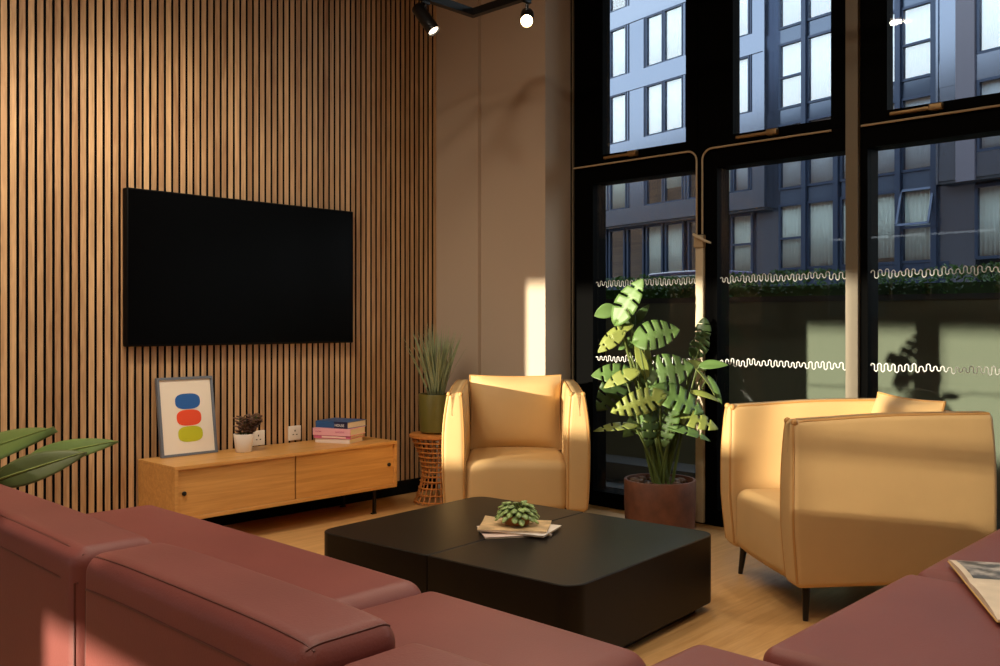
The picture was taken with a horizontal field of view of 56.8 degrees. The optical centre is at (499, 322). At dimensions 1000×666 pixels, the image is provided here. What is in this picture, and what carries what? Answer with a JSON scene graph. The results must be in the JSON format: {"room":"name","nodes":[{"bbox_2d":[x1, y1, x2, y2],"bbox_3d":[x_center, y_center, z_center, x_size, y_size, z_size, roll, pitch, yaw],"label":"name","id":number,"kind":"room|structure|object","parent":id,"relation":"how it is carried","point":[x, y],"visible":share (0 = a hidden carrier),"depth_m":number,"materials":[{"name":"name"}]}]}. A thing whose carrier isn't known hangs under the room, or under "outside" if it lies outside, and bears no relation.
{"room":"lounge","nodes":[
{"label":"lounge","id":0,"kind":"room"},
{"bbox_2d":[233,433,253,452],"bbox_3d":[-1.378,0.644,4.972,0.108,0.098,0.108,0,0,44],"label":"pot","id":1,"kind":"object","parent":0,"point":[243,442],"depth_m":4.93,"materials":[{"name":"beige ceramic"}]},
{"bbox_2d":[436,0,570,488],"bbox_3d":[0.048,-0.690,6.176,1.140,3.600,0.600,0,0,44],"label":"wall","id":2,"kind":"structure","parent":0,"point":[503,86],"depth_m":5.82,"materials":[{"name":"beige paint"}]},
{"bbox_2d":[572,0,573,379],"bbox_3d":[0.453,-0.690,5.739,0.010,3.600,0.012,0,0,44],"label":"trim","id":3,"kind":"structure","parent":2,"relation":"attached to","point":[572,0],"depth_m":5.74,"materials":[{"name":"brown metal"}]},
{"bbox_2d":[571,152,696,522],"bbox_3d":[0.814,0.052,5.492,0.913,2.115,0.130,0,0,44],"label":"window","id":4,"kind":"structure","parent":2,"relation":"in","point":[590,284],"depth_m":5.67,"materials":[{"name":"black metal"}]},
{"bbox_2d":[571,0,696,169],"bbox_3d":[0.811,-1.720,5.492,0.908,1.540,0.135,0,0,44],"label":"window","id":5,"kind":"structure","parent":4,"relation":"on","point":[591,17],"depth_m":5.62,"materials":[{"name":"black"}]},
{"bbox_2d":[603,150,637,158],"bbox_3d":[0.710,-0.990,5.465,0.240,0.030,0.037,0,0,44],"label":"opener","id":6,"kind":"object","parent":5,"relation":"attached to","point":[632,153],"visible":1,"depth_m":5.43,"materials":[{"name":"gold metal"}]},
{"bbox_2d":[573,151,697,233],"bbox_3d":[0.774,-0.725,5.416,0.880,0.470,0.011,0,0,44],"label":"cable conduit","id":7,"kind":"object","parent":4,"relation":"attached to","point":[693,153],"visible":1,"depth_m":5.20,"materials":[{"name":"beige metal"}]},
{"bbox_2d":[224,490,886,665],"bbox_3d":[-0.919,1.170,1.499,11.000,0.120,8.300,0,0,44],"label":"floor","id":8,"kind":"structure","parent":0,"point":[748,613],"depth_m":3.77,"materials":[{"name":"brown wood"}]},
{"bbox_2d":[0,426,118,487],"bbox_3d":[-1.888,0.733,3.377,0.826,0.754,0.416,0,0,7],"label":"leaf plant","id":9,"kind":"object","parent":8,"relation":"on","point":[46,461],"visible":1,"depth_m":3.37,"materials":[{"name":"green plant"}]},
{"bbox_2d":[138,436,396,518],"bbox_3d":[-1.224,0.901,5.078,0.387,0.417,1.385,0,0,44],"label":"media console","id":10,"kind":"object","parent":8,"relation":"on","point":[222,482],"visible":0.84,"depth_m":4.85,"materials":[{"name":"brown wood"}]},
{"bbox_2d":[155,376,217,457],"bbox_3d":[-1.648,0.489,4.869,0.083,0.411,0.314,0,0,44],"label":"framed print","id":11,"kind":"object","parent":10,"relation":"on","point":[186,419],"visible":1,"depth_m":4.86,"materials":[{"name":"grey paper"}]},
{"bbox_2d":[233,412,262,452],"bbox_3d":[-1.355,0.587,4.987,0.162,0.212,0.178,0,0,-26],"label":"potted succulent","id":12,"kind":"object","parent":10,"relation":"on","point":[243,442],"visible":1,"depth_m":4.94,"materials":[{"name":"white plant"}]},
{"bbox_2d":[315,436,362,443],"bbox_3d":[-0.939,0.679,5.410,0.225,0.026,0.166,0,0,19],"label":"book","id":13,"kind":"object","parent":10,"relation":"on","point":[320,440],"visible":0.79,"depth_m":5.34,"materials":[{"name":"beige paper"}]},
{"bbox_2d":[314,434,363,438],"bbox_3d":[-0.939,0.657,5.410,0.235,0.018,0.177,0,0,18],"label":"book","id":14,"kind":"object","parent":13,"relation":"on","point":[358,435],"visible":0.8,"depth_m":5.33,"materials":[{"name":"pink paper"}]},
{"bbox_2d":[322,436,345,438],"bbox_3d":[-0.957,0.657,5.323,0.155,0.010,0.001,0,0,18],"label":"print","id":15,"kind":"object","parent":14,"relation":"on","point":[322,436],"depth_m":5.32},
{"bbox_2d":[313,426,365,435],"bbox_3d":[-0.939,0.627,5.409,0.245,0.040,0.187,0,0,19],"label":"book","id":16,"kind":"object","parent":14,"relation":"on","point":[316,430],"visible":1,"depth_m":5.33,"materials":[{"name":"pink paper"}]},
{"bbox_2d":[316,418,365,428],"bbox_3d":[-0.933,0.588,5.431,0.225,0.038,0.192,0,0,26],"label":"book","id":17,"kind":"object","parent":16,"relation":"on","point":[341,423],"visible":1,"depth_m":5.37,"materials":[{"name":"blue paper"}]},
{"bbox_2d":[334,422,346,428],"bbox_3d":[-0.915,0.588,5.316,0.092,0.038,0.001,0,0,26],"label":"print","id":18,"kind":"object","parent":17,"relation":"on","point":[345,423],"depth_m":5.31},
{"bbox_2d":[409,431,442,505],"bbox_3d":[-0.392,0.893,5.718,0.336,0.427,0.336,0,0,44],"label":"rattan stool","id":19,"kind":"object","parent":8,"relation":"on","point":[417,435],"visible":0.57,"depth_m":5.63,"materials":[{"name":"brown wicker"}]},
{"bbox_2d":[404,323,463,434],"bbox_3d":[-0.373,0.335,5.725,0.390,0.688,0.412,0,0,44],"label":"potted grass plant","id":20,"kind":"object","parent":19,"relation":"on","point":[437,369],"visible":0.96,"depth_m":5.64,"materials":[{"name":"green plant"}]},
{"bbox_2d":[0,484,999,665],"bbox_3d":[0.199,0.753,2.772,3.350,0.713,2.966,0,0,44],"label":"sectional sofa","id":21,"kind":"object","parent":8,"relation":"on","point":[146,585],"visible":0.99,"depth_m":1.84,"materials":[{"name":"red leather"}]},
{"bbox_2d":[87,505,420,609],"bbox_3d":[-1.048,0.837,2.729,1.595,0.307,0.840,0,0,44],"label":"seat cushion","id":22,"kind":"object","parent":21,"relation":"on","point":[359,587],"depth_m":2.71,"materials":[{"name":"red leather"}]},
{"bbox_2d":[362,592,645,665],"bbox_3d":[-0.206,0.839,1.918,0.723,0.302,0.830,0,0,44],"label":"seat cushion","id":23,"kind":"object","parent":21,"relation":"on","point":[493,637],"depth_m":2.04,"materials":[{"name":"red leather"}]},
{"bbox_2d":[651,645,780,665],"bbox_3d":[0.438,0.838,1.368,0.955,0.304,0.984,0,0,44],"label":"seat cushion","id":24,"kind":"object","parent":21,"relation":"on","point":[698,655],"depth_m":1.91,"materials":[{"name":"red leather"}]},
{"bbox_2d":[763,575,999,665],"bbox_3d":[1.138,0.833,1.956,0.855,0.315,0.830,0,0,44],"label":"seat cushion","id":25,"kind":"object","parent":21,"relation":"on","point":[913,620],"depth_m":2.02,"materials":[{"name":"red leather"}]},
{"bbox_2d":[918,529,999,583],"bbox_3d":[1.778,0.831,2.619,0.845,0.319,0.995,0,0,44],"label":"seat cushion","id":26,"kind":"object","parent":21,"relation":"on","point":[987,549],"depth_m":2.66,"materials":[{"name":"red leather"}]},
{"bbox_2d":[947,560,999,622],"bbox_3d":[1.339,0.654,2.268,0.344,0.019,0.544,0,0,15],"label":"open magazine","id":27,"kind":"object","parent":21,"relation":"on","point":[982,578],"visible":1,"depth_m":2.33,"materials":[{"name":"paper"}]},
{"bbox_2d":[956,560,999,579],"bbox_3d":[1.376,0.650,2.409,0.305,0.009,0.216,0,0,15],"label":"picture","id":28,"kind":"object","parent":27,"relation":"on","point":[967,570],"depth_m":2.42},
{"bbox_2d":[442,379,590,511],"bbox_3d":[0.087,0.725,5.164,0.770,0.774,0.812,0,0,1],"label":"armchair","id":29,"kind":"object","parent":8,"relation":"on","point":[551,477],"visible":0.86,"depth_m":4.77,"materials":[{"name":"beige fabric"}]},
{"bbox_2d":[469,374,560,449],"bbox_3d":[0.089,0.515,5.345,0.541,0.429,0.188,0,0,-2],"label":"cushion","id":30,"kind":"object","parent":29,"relation":"on","point":[507,411],"visible":0.93,"depth_m":5.29,"materials":[{"name":"beige fabric"}]},
{"bbox_2d":[324,497,710,647],"bbox_3d":[0.063,0.963,3.611,1.225,0.295,0.970,0,0,40],"label":"coffee table","id":31,"kind":"object","parent":8,"relation":"on","point":[617,581],"visible":0.74,"depth_m":3.30,"materials":[{"name":"black wood"}]},
{"bbox_2d":[477,526,551,538],"bbox_3d":[0.053,0.811,3.606,0.260,0.007,0.200,0,0,-11],"label":"magazine","id":32,"kind":"object","parent":31,"relation":"on","point":[487,535],"visible":0.33,"depth_m":3.52,"materials":[{"name":"paper"}]},
{"bbox_2d":[492,524,561,537],"bbox_3d":[0.081,0.803,3.621,0.270,0.007,0.200,0,0,24],"label":"magazine","id":33,"kind":"object","parent":32,"relation":"on","point":[552,528],"visible":0.32,"depth_m":3.53,"materials":[{"name":"paper"}]},
{"bbox_2d":[477,516,551,533],"bbox_3d":[0.059,0.789,3.628,0.270,0.020,0.200,0,0,8],"label":"magazine","id":34,"kind":"object","parent":33,"relation":"on","point":[488,524],"visible":0.79,"depth_m":3.58,"materials":[{"name":"paper"}]},
{"bbox_2d":[495,500,539,526],"bbox_3d":[0.067,0.746,3.637,0.179,0.090,0.180,0,0,44],"label":"potted peperomia","id":35,"kind":"object","parent":34,"relation":"on","point":[516,514],"visible":1,"depth_m":3.59,"materials":[{"name":"green plant"}]},
{"bbox_2d":[504,511,528,525],"bbox_3d":[0.068,0.770,3.636,0.112,0.041,0.112,0,0,44],"label":"pot","id":36,"kind":"object","parent":35,"relation":"on","point":[518,518],"depth_m":3.58,"materials":[{"name":"brown ceramic"}]},
{"bbox_2d":[591,279,727,528],"bbox_3d":[0.848,0.437,4.926,0.708,1.346,0.380,0,0,16],"label":"monstera","id":37,"kind":"object","parent":8,"relation":"on","point":[659,496],"visible":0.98,"depth_m":4.89,"materials":[{"name":"green plant"}]},
{"bbox_2d":[624,473,695,528],"bbox_3d":[0.851,0.970,4.925,0.380,0.281,0.380,0,0,44],"label":"pot","id":38,"kind":"object","parent":37,"relation":"on","point":[670,499],"depth_m":4.77,"materials":[{"name":"brown ceramic"}]},
{"bbox_2d":[697,0,704,523],"bbox_3d":[1.159,-0.690,5.163,0.050,3.600,0.130,0,0,44],"label":"trim","id":39,"kind":"structure","parent":8,"relation":"on","point":[700,3],"depth_m":5.12,"materials":[{"name":"black metal"}]},
{"bbox_2d":[693,233,710,522],"bbox_3d":[1.113,0.301,5.077,0.122,1.597,0.058,0,0,44],"label":"cable trunking","id":40,"kind":"object","parent":39,"relation":"attached to","point":[700,241],"visible":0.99,"depth_m":5.09,"materials":[{"name":"beige plastic"}]},
{"bbox_2d":[705,130,845,526],"bbox_3d":[1.468,0.052,4.868,0.805,2.115,0.130,0,0,44],"label":"window","id":41,"kind":"structure","parent":8,"relation":"on","point":[718,162],"depth_m":5.07,"materials":[{"name":"black metal"}]},
{"bbox_2d":[701,129,831,233],"bbox_3d":[1.376,-0.725,4.841,0.736,0.470,0.011,0,0,44],"label":"cable conduit","id":42,"kind":"object","parent":41,"relation":"attached to","point":[830,130],"visible":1,"depth_m":4.97,"materials":[{"name":"beige metal"}]},
{"bbox_2d":[846,0,859,397],"bbox_3d":[1.767,-0.690,4.562,0.060,3.600,0.160,0,0,44],"label":"trim","id":43,"kind":"structure","parent":8,"relation":"on","point":[852,6],"depth_m":4.50,"materials":[{"name":"brown metal"}]},
{"bbox_2d":[720,398,996,620],"bbox_3d":[1.431,0.725,3.810,0.812,0.774,0.770,0,0,-6],"label":"armchair","id":44,"kind":"object","parent":8,"relation":"on","point":[825,492],"visible":0.88,"depth_m":3.44,"materials":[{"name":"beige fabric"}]},
{"bbox_2d":[871,392,945,412],"bbox_3d":[1.667,0.515,3.856,0.186,0.419,0.511,0,0,-4],"label":"cushion","id":45,"kind":"object","parent":44,"relation":"on","point":[884,402],"visible":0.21,"depth_m":3.83,"materials":[{"name":"beige fabric"}]},
{"bbox_2d":[860,108,999,397],"bbox_3d":[2.069,0.052,4.294,0.747,2.115,0.130,0,0,44],"label":"window","id":46,"kind":"structure","parent":8,"relation":"on","point":[981,123],"depth_m":4.48,"materials":[{"name":"black metal"}]},
{"bbox_2d":[861,104,999,126],"bbox_3d":[2.304,-0.955,3.956,1.530,0.011,0.011,0,0,44],"label":"cable conduit","id":47,"kind":"object","parent":46,"relation":"attached to","point":[998,105],"visible":1,"depth_m":4.25,"materials":[{"name":"beige metal"}]},
{"bbox_2d":[606,454,694,489],"bbox_3d":[0.968,1.100,6.300,1.500,0.260,0.550,0,0,44],"label":"steps","id":48,"kind":"structure","parent":0,"point":[618,467],"depth_m":6.37,"materials":[{"name":"grey concrete"}]},
{"bbox_3d":[-0.867,-2.590,1.554,11.000,0.200,8.450,0,0,44],"label":"ceiling","id":49,"kind":"structure","parent":0,"visible":0},
{"bbox_2d":[420,0,521,17],"bbox_3d":[0.066,-2.080,1.949,4.618,0.820,4.218,0,0,44],"label":"track","id":50,"kind":"object","parent":49,"relation":"hanging from","point":[450,5],"visible":1,"depth_m":4.93,"materials":[{"name":"black metal"}]},
{"bbox_2d":[412,0,439,35],"bbox_3d":[-0.384,-1.578,4.791,0.154,0.190,0.070,0,0,25],"label":"track spotlight","id":51,"kind":"object","parent":50,"relation":"attached to","point":[420,11],"visible":1,"depth_m":4.77,"materials":[{"name":"black metal"}]},
{"bbox_2d":[520,0,533,27],"bbox_3d":[0.138,-1.587,4.767,0.070,0.172,0.182,0,0,2],"label":"track spotlight","id":52,"kind":"object","parent":50,"relation":"attached to","point":[527,15],"visible":1,"depth_m":4.71,"materials":[{"name":"black metal"}]},
{"bbox_3d":[-32.128,-7.890,31.514,210.000,19.000,8.340,0,0,44],"label":"wall","id":53,"kind":"structure","parent":0,"visible":0},
{"bbox_2d":[705,0,845,150],"bbox_3d":[1.465,-1.720,4.868,0.800,1.540,0.135,0,0,44],"label":"window","id":54,"kind":"structure","parent":53,"relation":"in","point":[722,17],"depth_m":5.00,"materials":[{"name":"black"}]},
{"bbox_2d":[735,128,778,138],"bbox_3d":[1.347,-0.990,4.857,0.240,0.030,0.037,0,0,44],"label":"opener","id":55,"kind":"object","parent":54,"relation":"attached to","point":[769,132],"visible":1,"depth_m":4.83,"materials":[{"name":"gold metal"}]},
{"bbox_2d":[860,0,999,127],"bbox_3d":[2.066,-1.720,4.294,0.742,1.540,0.135,0,0,44],"label":"window","id":56,"kind":"structure","parent":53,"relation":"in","point":[876,16],"depth_m":4.44,"materials":[{"name":"black metal"}]},
{"bbox_2d":[889,102,943,115],"bbox_3d":[1.933,-0.990,4.298,0.240,0.030,0.037,0,0,44],"label":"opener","id":57,"kind":"object","parent":56,"relation":"attached to","point":[934,106],"visible":1,"depth_m":4.27,"materials":[{"name":"gold metal"}]},
{"bbox_3d":[-1.752,-0.690,4.997,0.165,3.600,4.250,0,0,44],"label":"wall","id":58,"kind":"structure","parent":0,"visible":0},
{"bbox_2d":[7,0,344,513],"bbox_3d":[-1.797,-0.690,4.816,0.019,3.600,3.915,0,0,44],"label":"wall slats","id":59,"kind":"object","parent":58,"relation":"attached to","point":[7,0],"depth_m":4.47,"materials":[{"name":"brown wood"}]},
{"bbox_2d":[0,0,432,513],"bbox_3d":[-1.784,-0.690,4.807,0.016,3.600,3.907,0,0,44],"label":"wall slats","id":60,"kind":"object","parent":58,"relation":"attached to","point":[0,0],"depth_m":5.16,"materials":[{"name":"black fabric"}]},
{"bbox_2d":[1,0,435,513],"bbox_3d":[-1.777,-0.690,4.801,0.002,3.600,3.907,0,0,44],"label":"slatted wall panel","id":61,"kind":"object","parent":58,"relation":"attached to","point":[3,2],"depth_m":4.78,"materials":[{"name":"brown wood"}]},
{"bbox_2d":[123,187,352,346],"bbox_3d":[-1.399,-0.280,5.154,0.057,0.800,1.408,0,0,44],"label":"television","id":62,"kind":"object","parent":58,"relation":"attached to","point":[199,270],"visible":1,"depth_m":5.04,"materials":[{"name":"black plastic"}]},
{"bbox_2d":[252,430,264,445],"bbox_3d":[-1.366,0.649,5.220,0.014,0.084,0.084,0,0,44],"label":"wall socket","id":63,"kind":"object","parent":58,"relation":"attached to","point":[259,436],"visible":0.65,"depth_m":5.22,"materials":[{"name":"white plastic"}]},
{"bbox_2d":[288,425,300,440],"bbox_3d":[-1.199,0.641,5.395,0.014,0.084,0.084,0,0,44],"label":"wall socket","id":64,"kind":"object","parent":58,"relation":"attached to","point":[294,432],"visible":1,"depth_m":5.39,"materials":[{"name":"white plastic"}]},
{"bbox_2d":[201,475,435,525],"bbox_3d":[-1.782,1.065,4.805,0.021,0.090,3.910,0,0,44],"label":"baseboard","id":65,"kind":"structure","parent":58,"relation":"attached to","point":[404,486],"depth_m":5.52,"materials":[{"name":"black wood"}]},
{"label":"outside","id":66,"kind":"structure","parent":0,"visible":0},
{"bbox_2d":[997,508,999,529],"bbox_3d":[2.249,1.370,6.701,18.000,0.280,3.600,0,0,44],"label":"ground","id":67,"kind":"structure","parent":66,"point":[998,509],"depth_m":5.80,"materials":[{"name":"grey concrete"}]},
{"bbox_2d":[606,299,999,508],"bbox_3d":[2.841,0.575,6.596,13.228,1.470,0.246,0,0,34],"label":"wall","id":68,"kind":"structure","parent":67,"relation":"on","point":[953,333],"depth_m":6.75,"materials":[{"name":"grey"}]},
{"bbox_2d":[606,293,999,303],"bbox_3d":[2.844,-0.180,6.600,13.237,0.040,0.296,0,0,34],"label":"trim","id":69,"kind":"structure","parent":68,"relation":"on","point":[953,295],"depth_m":6.74,"materials":[{"name":"grey concrete"}]},
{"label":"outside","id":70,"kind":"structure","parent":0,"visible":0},
{"bbox_3d":[22.606,0.410,45.402,150.000,0.300,83.100,0,0,44],"label":"ground","id":71,"kind":"structure","parent":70,"visible":0},
{"bbox_2d":[644,270,758,288],"bbox_3d":[4.463,-0.460,21.500,1.770,1.440,4.300,0,0,-35],"label":"parked car","id":72,"kind":"object","parent":71,"relation":"on","point":[690,273],"visible":0.06,"depth_m":20.84,"materials":[{"name":"blue paint"}]},
{"bbox_2d":[606,0,999,289],"bbox_3d":[7.821,-11.627,50.641,12.500,25.773,75.747,0,0,-35],"label":"apartment building","id":73,"kind":"structure","parent":71,"relation":"on","point":[939,204],"depth_m":35.58,"materials":[{"name":"grey"}]},
{"bbox_2d":[613,28,624,76],"bbox_3d":[5.627,-12.660,43.293,0.016,2.192,1.051,0,0,-35],"label":"blind","id":74,"kind":"object","parent":73,"relation":"hanging from","point":[619,34],"depth_m":43.34,"materials":[{"name":"white fabric"}]},
{"bbox_2d":[613,95,624,142],"bbox_3d":[5.627,-9.556,43.293,0.016,2.192,1.051,0,0,-35],"label":"blind","id":75,"kind":"object","parent":73,"relation":"hanging from","point":[618,101],"depth_m":43.36,"materials":[{"name":"white fabric"}]},
{"bbox_2d":[613,183,624,208],"bbox_3d":[5.627,-6.451,43.293,0.074,2.192,1.053,0,0,-35],"label":"curtain","id":76,"kind":"object","parent":73,"relation":"hanging from","point":[619,189],"depth_m":43.35,"materials":[{"name":"white fabric"}]},
{"bbox_2d":[649,226,660,273],"bbox_3d":[7.090,-3.231,41.908,0.074,2.359,0.963,0,0,-35],"label":"curtain","id":77,"kind":"object","parent":73,"relation":"hanging from","point":[654,231],"depth_m":41.95,"materials":[{"name":"white fabric"}]},
{"bbox_2d":[649,15,660,64],"bbox_3d":[6.996,-12.660,41.346,0.016,2.192,0.982,0,0,-35],"label":"blind","id":78,"kind":"object","parent":73,"relation":"hanging from","point":[654,21],"depth_m":41.41,"materials":[{"name":"white fabric"}]},
{"bbox_2d":[649,84,660,133],"bbox_3d":[6.996,-9.556,41.346,0.016,2.192,0.982,0,0,-35],"label":"blind","id":79,"kind":"object","parent":73,"relation":"hanging from","point":[654,90],"depth_m":41.39,"materials":[{"name":"white fabric"}]},
{"bbox_2d":[667,7,680,58],"bbox_3d":[7.665,-12.660,40.395,0.074,2.192,1.055,0,0,-35],"label":"curtain","id":80,"kind":"object","parent":73,"relation":"hanging from","point":[673,13],"depth_m":40.44,"materials":[{"name":"white fabric"}]},
{"bbox_2d":[667,78,680,129],"bbox_3d":[7.664,-9.556,40.395,0.016,2.192,1.054,0,0,-35],"label":"blind","id":81,"kind":"object","parent":73,"relation":"hanging from","point":[673,86],"depth_m":40.44,"materials":[{"name":"white fabric"}]},
{"bbox_2d":[667,176,680,188],"bbox_3d":[7.665,-6.738,40.395,0.074,1.618,1.055,0,0,-35],"label":"curtain","id":82,"kind":"object","parent":73,"relation":"hanging from","point":[672,182],"depth_m":40.45,"materials":[{"name":"white fabric"}]},
{"bbox_2d":[668,224,681,271],"bbox_3d":[7.802,-3.231,40.894,0.074,2.359,1.032,0,0,-35],"label":"curtain","id":83,"kind":"object","parent":73,"relation":"hanging from","point":[674,230],"depth_m":40.95,"materials":[{"name":"white fabric"}]},
{"bbox_2d":[736,168,747,190],"bbox_3d":[9.820,-6.451,37.328,0.016,2.192,0.760,0,0,-35],"label":"blind","id":84,"kind":"object","parent":73,"relation":"hanging from","point":[741,174],"depth_m":37.36,"materials":[{"name":"white"}]},
{"bbox_2d":[735,215,750,271],"bbox_3d":[9.973,-3.231,37.806,0.074,2.359,1.020,0,0,-35],"label":"curtain","id":85,"kind":"object","parent":73,"relation":"hanging from","point":[742,222],"depth_m":37.85,"materials":[{"name":"white fabric"}]},
{"bbox_2d":[740,0,747,35],"bbox_3d":[9.820,-12.660,37.328,0.016,2.192,0.760,0,0,-35],"label":"blind","id":86,"kind":"object","parent":73,"relation":"hanging from","point":[743,3],"depth_m":37.31,"materials":[{"name":"white fabric"}]},
{"bbox_2d":[740,59,747,112],"bbox_3d":[9.820,-9.556,37.328,0.016,2.192,0.760,0,0,-35],"label":"blind","id":87,"kind":"object","parent":73,"relation":"hanging from","point":[743,62],"depth_m":37.28,"materials":[{"name":"white fabric"}]},
{"bbox_2d":[783,0,800,25],"bbox_3d":[11.379,-12.764,35.805,0.016,2.436,1.098,0,0,-35],"label":"blind","id":88,"kind":"object","parent":73,"relation":"hanging from","point":[791,8],"depth_m":35.89,"materials":[{"name":"white fabric"}]},
{"bbox_2d":[783,42,800,106],"bbox_3d":[11.379,-9.629,35.805,0.016,2.436,1.098,0,0,-35],"label":"blind","id":89,"kind":"object","parent":73,"relation":"hanging from","point":[791,52],"depth_m":35.86,"materials":[{"name":"white fabric"}]},
{"bbox_2d":[783,161,800,186],"bbox_3d":[11.379,-6.494,35.805,0.016,2.436,1.098,0,0,-35],"label":"blind","id":90,"kind":"object","parent":73,"relation":"hanging from","point":[791,170],"depth_m":35.89,"materials":[{"name":"white"}]},
{"bbox_2d":[783,205,800,267],"bbox_3d":[11.380,-3.359,35.805,0.074,2.436,1.100,0,0,-35],"label":"curtain","id":91,"kind":"object","parent":73,"relation":"hanging from","point":[791,214],"depth_m":35.86,"materials":[{"name":"white fabric"}]},
{"bbox_2d":[811,0,830,17],"bbox_3d":[12.153,-12.764,34.704,0.016,2.436,1.199,0,0,-35],"label":"blind","id":92,"kind":"object","parent":73,"relation":"hanging from","point":[818,7],"depth_m":34.82,"materials":[{"name":"white fabric"}]},
{"bbox_2d":[811,33,830,99],"bbox_3d":[12.153,-9.629,34.704,0.016,2.436,1.199,0,0,-35],"label":"blind","id":93,"kind":"object","parent":73,"relation":"hanging from","point":[820,44],"depth_m":34.78,"materials":[{"name":"white fabric"}]},
{"bbox_2d":[811,117,832,182],"bbox_3d":[12.153,-6.494,34.704,0.016,2.436,1.199,0,0,-35],"label":"blind","id":94,"kind":"object","parent":73,"relation":"hanging from","point":[822,168],"depth_m":34.78,"materials":[{"name":"white"}]},
{"bbox_2d":[811,201,832,265],"bbox_3d":[12.153,-3.359,34.704,0.074,2.436,1.200,0,0,-35],"label":"curtain","id":95,"kind":"object","parent":73,"relation":"hanging from","point":[821,212],"depth_m":34.76,"materials":[{"name":"white fabric"}]},
{"bbox_2d":[844,155,845,178],"bbox_3d":[12.930,-6.494,33.599,0.016,2.436,1.035,0,0,-35],"label":"blind","id":96,"kind":"object","parent":73,"relation":"hanging from","point":[844,155],"depth_m":33.98,"materials":[{"name":"white"}]},
{"bbox_2d":[844,200,845,263],"bbox_3d":[12.930,-3.359,33.599,0.074,2.436,1.037,0,0,-35],"label":"curtain","id":97,"kind":"object","parent":73,"relation":"hanging from","point":[844,200],"depth_m":33.97,"materials":[{"name":"white fabric"}]},
{"bbox_2d":[878,104,893,173],"bbox_3d":[13.625,-6.494,32.611,0.016,2.436,1.007,0,0,-35],"label":"blind","id":98,"kind":"object","parent":73,"relation":"hanging from","point":[885,157],"depth_m":32.61,"materials":[{"name":"white"}]},
{"bbox_2d":[878,194,893,257],"bbox_3d":[13.625,-3.436,32.610,0.074,2.282,1.009,0,0,-35],"label":"curtain","id":99,"kind":"object","parent":73,"relation":"hanging from","point":[885,201],"depth_m":32.63,"materials":[{"name":"white fabric"}]},
{"bbox_2d":[893,15,893,81],"bbox_3d":[13.625,-9.629,32.611,0.016,2.436,1.007,0,0,-35],"label":"blind","id":100,"kind":"object","parent":73,"relation":"hanging from","point":[893,15],"depth_m":32.39,"materials":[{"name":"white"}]},
{"bbox_2d":[905,4,929,78],"bbox_3d":[14.341,-9.629,31.592,0.016,2.436,1.119,0,0,-35],"label":"blind","id":101,"kind":"object","parent":73,"relation":"hanging from","point":[917,19],"depth_m":31.66,"materials":[{"name":"white fabric"}]},
{"bbox_2d":[905,96,929,169],"bbox_3d":[14.341,-6.494,31.592,0.016,2.436,1.119,0,0,-35],"label":"blind","id":102,"kind":"object","parent":73,"relation":"hanging from","point":[916,156],"depth_m":31.66,"materials":[{"name":"white"}]},
{"bbox_2d":[905,189,929,260],"bbox_3d":[14.341,-3.359,31.591,0.074,2.436,1.120,0,0,-35],"label":"curtain","id":103,"kind":"object","parent":73,"relation":"hanging from","point":[917,240],"depth_m":31.64,"materials":[{"name":"white fabric"}]},
{"bbox_2d":[980,186,999,255],"bbox_3d":[15.873,-3.281,29.412,0.074,2.259,1.288,0,0,-35],"label":"curtain","id":104,"kind":"object","parent":73,"relation":"hanging from","point":[989,196],"depth_m":29.61,"materials":[{"name":"white fabric"}]},
{"bbox_2d":[982,0,999,49],"bbox_3d":[15.594,-9.711,29.114,0.016,2.162,0.917,0,0,-35],"label":"blind","id":105,"kind":"object","parent":73,"relation":"hanging from","point":[990,8],"depth_m":29.24,"materials":[{"name":"white fabric"}]},
{"bbox_2d":[982,79,999,148],"bbox_3d":[15.594,-6.606,29.114,0.016,2.162,0.917,0,0,-35],"label":"blind","id":106,"kind":"object","parent":73,"relation":"hanging from","point":[992,86],"depth_m":29.22,"materials":[{"name":"white"}]},
{"bbox_2d":[606,261,999,298],"bbox_3d":[2.977,-0.094,7.111,7.728,0.689,0.784,0,0,34],"label":"hedge","id":107,"kind":"object","parent":71,"relation":"on","point":[901,287],"visible":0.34,"depth_m":7.16,"materials":[{"name":"green plant"}]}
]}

